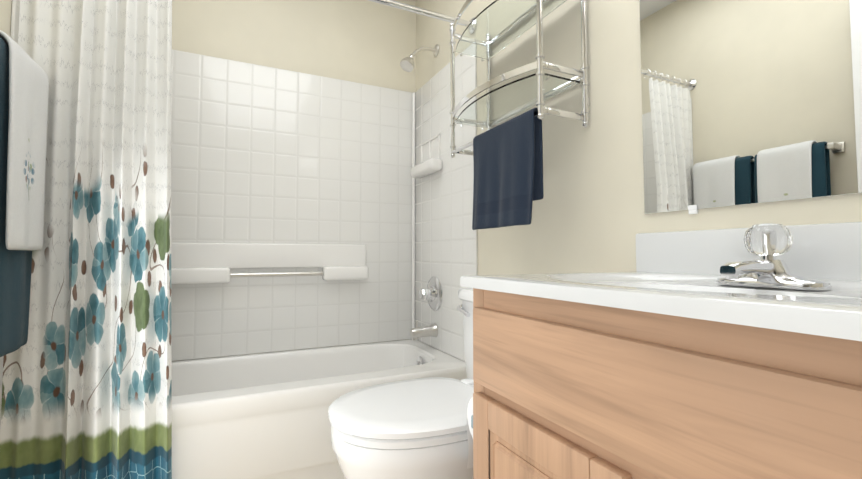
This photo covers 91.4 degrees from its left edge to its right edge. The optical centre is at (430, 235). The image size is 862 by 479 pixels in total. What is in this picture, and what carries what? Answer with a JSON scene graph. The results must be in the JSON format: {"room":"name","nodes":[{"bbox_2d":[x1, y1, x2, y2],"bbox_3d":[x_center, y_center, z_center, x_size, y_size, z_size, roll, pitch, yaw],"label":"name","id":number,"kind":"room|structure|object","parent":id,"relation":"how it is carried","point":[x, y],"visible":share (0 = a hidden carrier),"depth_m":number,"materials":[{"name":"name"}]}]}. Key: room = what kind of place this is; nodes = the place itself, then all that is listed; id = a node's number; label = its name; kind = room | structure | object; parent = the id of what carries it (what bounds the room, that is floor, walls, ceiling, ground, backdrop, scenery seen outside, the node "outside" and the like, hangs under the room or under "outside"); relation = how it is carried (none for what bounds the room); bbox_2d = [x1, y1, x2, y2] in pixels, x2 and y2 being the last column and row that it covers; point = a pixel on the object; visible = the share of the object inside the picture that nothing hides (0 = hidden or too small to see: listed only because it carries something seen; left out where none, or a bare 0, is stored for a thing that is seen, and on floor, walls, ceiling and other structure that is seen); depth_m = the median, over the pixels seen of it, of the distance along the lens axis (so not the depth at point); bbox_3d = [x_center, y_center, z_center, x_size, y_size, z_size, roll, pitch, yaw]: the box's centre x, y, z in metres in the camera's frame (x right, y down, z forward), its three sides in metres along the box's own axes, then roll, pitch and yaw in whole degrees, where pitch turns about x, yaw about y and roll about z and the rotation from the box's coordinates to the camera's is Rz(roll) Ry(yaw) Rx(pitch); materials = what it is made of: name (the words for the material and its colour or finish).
{"room":"bathroom","nodes":[
{"label":"bathroom","id":0,"kind":"room"},
{"bbox_2d":[0,0,11,35],"bbox_3d":[-0.929,-0.327,0.515,0.100,2.440,2.890,1,-3,-25],"label":"wall","id":1,"kind":"structure","parent":0,"point":[5,14],"depth_m":1.16,"materials":[{"name":"paint"}]},
{"bbox_2d":[0,0,19,423],"bbox_3d":[-1.317,-0.164,1.454,0.010,1.398,0.630,1,-3,-25],"label":"wall tile","id":2,"kind":"structure","parent":1,"relation":"attached to","point":[15,12],"depth_m":1.19,"materials":[{"name":"white tile"}]},
{"bbox_2d":[0,30,48,356],"bbox_3d":[-0.980,-0.092,0.871,0.119,0.781,0.649,1,-3,-25],"label":"towel bar","id":3,"kind":"object","parent":1,"relation":"attached to","point":[24,86],"visible":1,"depth_m":1.02,"materials":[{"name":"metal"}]},
{"bbox_2d":[0,37,31,356],"bbox_3d":[-1.040,-0.088,1.010,0.075,0.748,0.287,1,-3,-25],"label":"bath towel","id":4,"kind":"object","parent":3,"relation":"hanging from","point":[15,64],"depth_m":1.00,"materials":[{"name":"fabric"}]},
{"bbox_2d":[0,30,48,250],"bbox_3d":[-1.054,-0.219,1.044,0.108,0.513,0.220,1,-3,-25],"label":"hand towel","id":5,"kind":"object","parent":3,"relation":"hanging from","point":[24,85],"depth_m":1.01,"materials":[{"name":"white fabric"}]},
{"bbox_2d":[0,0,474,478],"bbox_3d":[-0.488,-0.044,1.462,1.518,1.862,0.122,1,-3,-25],"label":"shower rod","id":6,"kind":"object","parent":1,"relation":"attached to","point":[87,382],"visible":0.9,"depth_m":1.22,"materials":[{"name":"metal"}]},
{"bbox_2d":[0,0,171,478],"bbox_3d":[-0.967,-0.048,1.227,0.410,1.849,0.115,1,-3,-25],"label":"shower curtain","id":7,"kind":"object","parent":6,"relation":"hanging from","point":[88,393],"depth_m":1.22,"materials":[{"name":"fabric"}]},
{"bbox_2d":[172,0,415,360],"bbox_3d":[-0.796,-0.253,2.121,1.520,2.440,0.100,1,-3,-25],"label":"wall","id":8,"kind":"structure","parent":0,"point":[366,42],"depth_m":2.18,"materials":[{"name":"paint"}]},
{"bbox_2d":[171,49,411,360],"bbox_3d":[-0.773,-0.136,2.066,1.520,1.398,0.010,1,-3,-25],"label":"wall tile","id":9,"kind":"structure","parent":8,"relation":"attached to","point":[264,154],"depth_m":2.09,"materials":[{"name":"white tile"}]},
{"bbox_2d":[171,242,368,284],"bbox_3d":[-0.753,0.129,2.017,0.925,0.183,0.072,1,-3,-25],"label":"ledge","id":10,"kind":"object","parent":9,"relation":"attached to","point":[202,263],"visible":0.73,"depth_m":2.00,"materials":[{"name":"white ceramic"}]},
{"bbox_2d":[412,92,415,327],"bbox_3d":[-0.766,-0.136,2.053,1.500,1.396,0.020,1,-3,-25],"label":"trim","id":11,"kind":"structure","parent":8,"relation":"attached to","point":[413,200],"depth_m":2.36,"materials":[{"name":"white plastic"}]},
{"bbox_2d":[416,0,861,274],"bbox_3d":[0.556,-0.297,1.165,0.100,2.440,2.990,1,-3,-25],"label":"wall","id":12,"kind":"structure","parent":0,"point":[589,215],"depth_m":1.24,"materials":[{"name":"paint"}]},
{"bbox_2d":[400,44,438,71],"bbox_3d":[-0.059,-0.908,2.132,0.203,0.171,0.079,1,-3,-25],"label":"shower head","id":13,"kind":"object","parent":12,"relation":"attached to","point":[406,64],"visible":0.98,"depth_m":2.11},
{"bbox_2d":[415,53,477,360],"bbox_3d":[0.053,-0.135,2.088,0.010,1.398,0.660,1,-3,-25],"label":"wall tile","id":14,"kind":"structure","parent":12,"relation":"attached to","point":[446,244],"depth_m":2.04,"materials":[{"name":"white tile"}]},
{"bbox_2d":[410,320,437,339],"bbox_3d":[-0.040,0.466,2.088,0.135,0.094,0.068,1,-3,-25],"label":"tub spout","id":15,"kind":"object","parent":14,"relation":"attached to","point":[416,332],"visible":1,"depth_m":2.07,"materials":[{"name":"silver metal"}]},
{"bbox_2d":[411,134,441,177],"bbox_3d":[-0.027,-0.411,2.177,0.068,0.189,0.267,1,-3,-25],"label":"soap dish","id":16,"kind":"object","parent":14,"relation":"attached to","point":[431,162],"visible":1,"depth_m":2.16,"materials":[{"name":"white ceramic"}]},
{"bbox_2d":[419,276,442,310],"bbox_3d":[-0.017,0.292,2.107,0.082,0.172,0.172,1,-3,-25],"label":"shower valve","id":17,"kind":"object","parent":14,"relation":"attached to","point":[432,293],"visible":1,"depth_m":2.08,"materials":[{"name":"silver metal"}]},
{"bbox_2d":[449,0,589,229],"bbox_3d":[0.248,-0.431,1.424,0.236,0.823,0.534,1,-3,-25],"label":"towel rack","id":18,"kind":"object","parent":12,"relation":"attached to","point":[508,190],"visible":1,"depth_m":1.32,"materials":[{"name":"silver"}]},
{"bbox_2d":[472,108,543,229],"bbox_3d":[0.223,-0.188,1.310,0.060,0.330,0.323,1,-3,-25],"label":"hand towel","id":19,"kind":"object","parent":18,"relation":"hanging from","point":[507,157],"depth_m":1.25,"materials":[{"name":"blue fabric"}]},
{"bbox_2d":[639,0,861,213],"bbox_3d":[0.701,-0.523,0.743,0.007,0.928,0.754,1,-3,-25],"label":"mirror","id":20,"kind":"object","parent":12,"relation":"attached to","point":[745,102],"visible":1,"depth_m":0.85,"materials":[{"name":"clear glass"}]},
{"bbox_3d":[-0.763,0.943,0.480,3.020,0.100,2.990,1,-3,-25],"label":"floor","id":21,"kind":"structure","parent":0,"visible":0},
{"bbox_2d":[0,339,466,478],"bbox_3d":[-0.637,0.751,1.740,1.516,0.400,0.638,1,-3,-25],"label":"bathtub","id":22,"kind":"object","parent":21,"relation":"on","point":[257,416],"visible":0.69,"depth_m":1.50,"materials":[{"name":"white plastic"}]},
{"bbox_2d":[328,287,473,478],"bbox_3d":[0.058,0.549,1.216,0.697,0.754,0.524,1,-3,-25],"label":"toilet","id":23,"kind":"object","parent":21,"relation":"on","point":[416,428],"visible":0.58,"depth_m":1.02,"materials":[{"name":"white ceramic"}]},
{"bbox_2d":[460,222,861,478],"bbox_3d":[0.464,0.436,0.594,0.522,0.924,0.789,1,-3,-25],"label":"bathroom vanity","id":24,"kind":"object","parent":21,"relation":"on","point":[670,358],"visible":0.98,"depth_m":0.50,"materials":[{"name":"brown wood"}]},
{"bbox_2d":[467,397,472,468],"bbox_3d":[0.160,0.456,0.956,0.136,0.188,0.143,1,-3,-25],"label":"toilet paper holder","id":25,"kind":"object","parent":24,"relation":"attached to","point":[470,431],"visible":0.15,"depth_m":0.99,"materials":[{"name":"white plastic"}]},
{"bbox_2d":[716,223,831,290],"bbox_3d":[0.548,0.033,0.714,0.152,0.111,0.162,1,-3,-25],"label":"faucet","id":26,"kind":"object","parent":24,"relation":"on","point":[767,243],"visible":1,"depth_m":0.71,"materials":[{"name":"silver metal"}]}
]}

